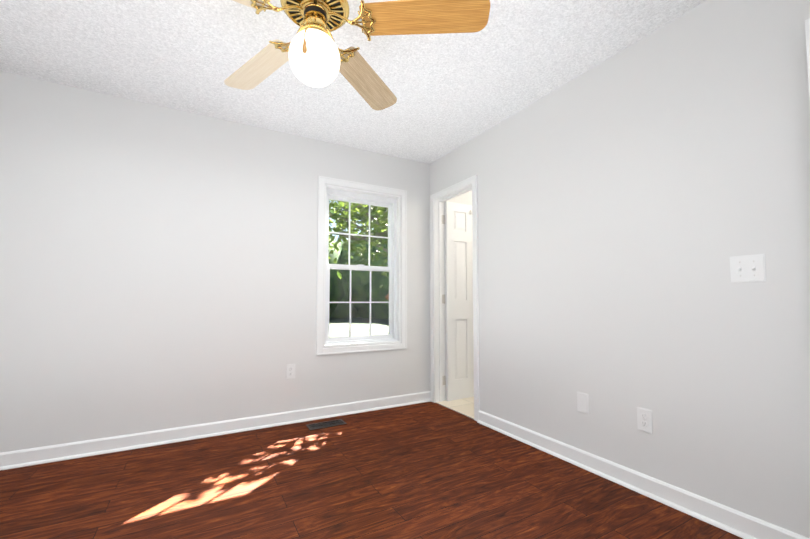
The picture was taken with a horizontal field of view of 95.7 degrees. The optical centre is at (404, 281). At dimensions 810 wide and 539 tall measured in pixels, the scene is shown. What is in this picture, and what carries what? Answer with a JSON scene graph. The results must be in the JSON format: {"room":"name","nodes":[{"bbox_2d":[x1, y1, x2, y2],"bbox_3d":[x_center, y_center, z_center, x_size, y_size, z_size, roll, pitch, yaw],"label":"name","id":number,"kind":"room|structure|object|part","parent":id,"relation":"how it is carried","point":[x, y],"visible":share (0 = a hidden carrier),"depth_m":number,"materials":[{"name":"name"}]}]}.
{"room":"empty bedroom","nodes":[
{"label":"empty bedroom","id":0,"kind":"room"},
{"bbox_2d":[0,71,471,452],"bbox_3d":[-0.399,-0.030,3.499,5.650,2.440,0.150,2,-3,-29],"label":"wall","id":1,"kind":"structure","parent":0,"point":[158,267],"depth_m":2.66,"materials":[{"name":"white paint"}]},
{"bbox_2d":[0,391,430,469],"bbox_3d":[-1.214,1.112,2.880,3.390,0.096,0.029,2,-3,-29],"label":"baseboard","id":2,"kind":"structure","parent":1,"relation":"attached to","point":[66,451],"depth_m":2.67,"materials":[{"name":"white paint"}]},
{"bbox_2d":[286,364,294,378],"bbox_3d":[-0.952,0.745,3.057,0.074,0.120,0.010,2,-3,-29],"label":"outlet","id":3,"kind":"object","parent":1,"relation":"attached to","point":[290,371],"visible":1,"depth_m":3.05,"materials":[{"name":"white plastic"}]},
{"bbox_2d":[316,176,406,354],"bbox_3d":[-0.411,-0.139,3.487,0.899,1.575,0.165,2,-3,-29],"label":"window unit","id":4,"kind":"structure","parent":1,"relation":"in","point":[390,204],"depth_m":3.50,"materials":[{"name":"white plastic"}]},
{"bbox_2d":[0,0,706,163],"bbox_3d":[0.830,-1.420,1.382,5.650,0.120,5.165,2,-3,-29],"label":"ceiling","id":5,"kind":"structure","parent":0,"point":[451,91],"depth_m":2.17,"materials":[{"name":"white paint"}]},
{"bbox_2d":[224,0,489,109],"bbox_3d":[-0.395,-1.072,1.437,1.278,0.570,1.322,2,-3,-29],"label":"ceiling fan","id":6,"kind":"object","parent":5,"relation":"hanging from","point":[314,54],"visible":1,"depth_m":1.45,"materials":[{"name":"beige wood"}]},
{"bbox_3d":[-0.358,-0.886,1.457,0.200,0.200,0.200,2,-3,-29],"label":"lamp shade","id":7,"kind":"part","parent":6,"relation":"part of","materials":[{"name":"white glass"}]},
{"bbox_2d":[0,401,742,538],"bbox_3d":[0.830,1.137,1.251,5.650,0.120,5.165,2,-3,-29],"label":"floor","id":8,"kind":"structure","parent":0,"point":[429,470],"depth_m":1.95,"materials":[{"name":"laminate"}]},
{"bbox_2d":[306,419,346,430],"bbox_3d":[-0.641,1.163,2.992,0.300,0.005,0.140,2,-3,-29],"label":"floor vent","id":9,"kind":"object","parent":8,"relation":"in","point":[325,424],"visible":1,"depth_m":2.99,"materials":[{"name":"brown metal"}]},
{"bbox_2d":[436,397,473,418],"bbox_3d":[1.557,1.186,3.447,2.000,0.006,1.750,2,-3,-29],"label":"floor","id":10,"kind":"structure","parent":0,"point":[464,406],"depth_m":3.52,"materials":[{"name":"beige tile"}]},
{"bbox_2d":[429,0,809,538],"bbox_3d":[1.508,-0.123,1.677,0.115,2.440,4.900,2,-3,-29],"label":"wall","id":11,"kind":"structure","parent":0,"point":[632,199],"depth_m":1.86,"materials":[{"name":"white paint"}]},
{"bbox_2d":[442,215,444,384],"bbox_3d":[0.388,0.174,3.735,0.034,1.730,0.003,2,-3,-29],"label":"bathroom jamb hinges","id":12,"kind":"object","parent":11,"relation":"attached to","point":[443,377],"visible":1,"depth_m":3.73,"materials":[{"name":"white metal"}]},
{"bbox_2d":[430,175,479,420],"bbox_3d":[0.499,0.139,3.459,0.149,2.097,0.719,2,-3,-29],"label":"door frame","id":13,"kind":"structure","parent":11,"relation":"attached to","point":[472,180],"depth_m":3.68,"materials":[{"name":"white paint"}]},
{"bbox_2d":[444,201,473,400],"bbox_3d":[0.665,0.189,3.885,0.600,2.025,0.169,2,-3,-29],"label":"bathroom door","id":14,"kind":"structure","parent":11,"relation":"in","point":[459,348],"depth_m":3.80,"materials":[{"name":"white paint"}]},
{"bbox_2d":[577,392,588,413],"bbox_3d":[1.090,0.742,2.251,0.008,0.120,0.074,2,-3,-29],"label":"electrical outlet","id":15,"kind":"object","parent":11,"relation":"attached to","point":[582,403],"visible":1,"depth_m":2.25,"materials":[{"name":"white plastic"}]},
{"bbox_2d":[477,410,808,538],"bbox_3d":[1.303,1.058,1.833,0.029,0.096,2.818,2,-3,-29],"label":"baseboard","id":16,"kind":"structure","parent":11,"relation":"attached to","point":[732,521],"depth_m":1.88,"materials":[{"name":"white paint"}]},
{"bbox_2d":[637,407,652,433],"bbox_3d":[1.265,0.731,1.938,0.010,0.120,0.074,2,-3,-29],"label":"electrical outlet","id":17,"kind":"object","parent":11,"relation":"attached to","point":[644,420],"visible":1,"depth_m":1.93,"materials":[{"name":"white plastic"}]},
{"bbox_2d":[730,254,765,282],"bbox_3d":[1.479,-0.058,1.587,0.020,0.117,0.117,2,-3,-29],"label":"switch plate","id":18,"kind":"object","parent":11,"relation":"attached to","point":[747,268],"visible":1,"depth_m":1.59,"materials":[{"name":"white plastic"}]},
{"bbox_2d":[805,18,809,99],"bbox_3d":[1.670,0.039,0.951,0.169,2.025,0.826,2,-3,-29],"label":"entry door","id":19,"kind":"structure","parent":11,"relation":"in","point":[807,25],"depth_m":1.33,"materials":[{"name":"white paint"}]},
{"label":"outside","id":20,"kind":"structure","parent":0,"visible":0},
{"bbox_2d":[329,317,388,336],"bbox_3d":[-10.672,3.786,43.472,100.000,0.100,79.849,2,-3,-29],"label":"lawn","id":21,"kind":"structure","parent":20,"point":[357,323],"depth_m":21.50,"materials":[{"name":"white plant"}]},
{"bbox_2d":[328,200,388,333],"bbox_3d":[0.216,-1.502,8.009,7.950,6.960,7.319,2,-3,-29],"label":"tree","id":22,"kind":"object","parent":21,"relation":"on","point":[342,220],"depth_m":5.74,"materials":[{"name":"green plant"}]}
]}

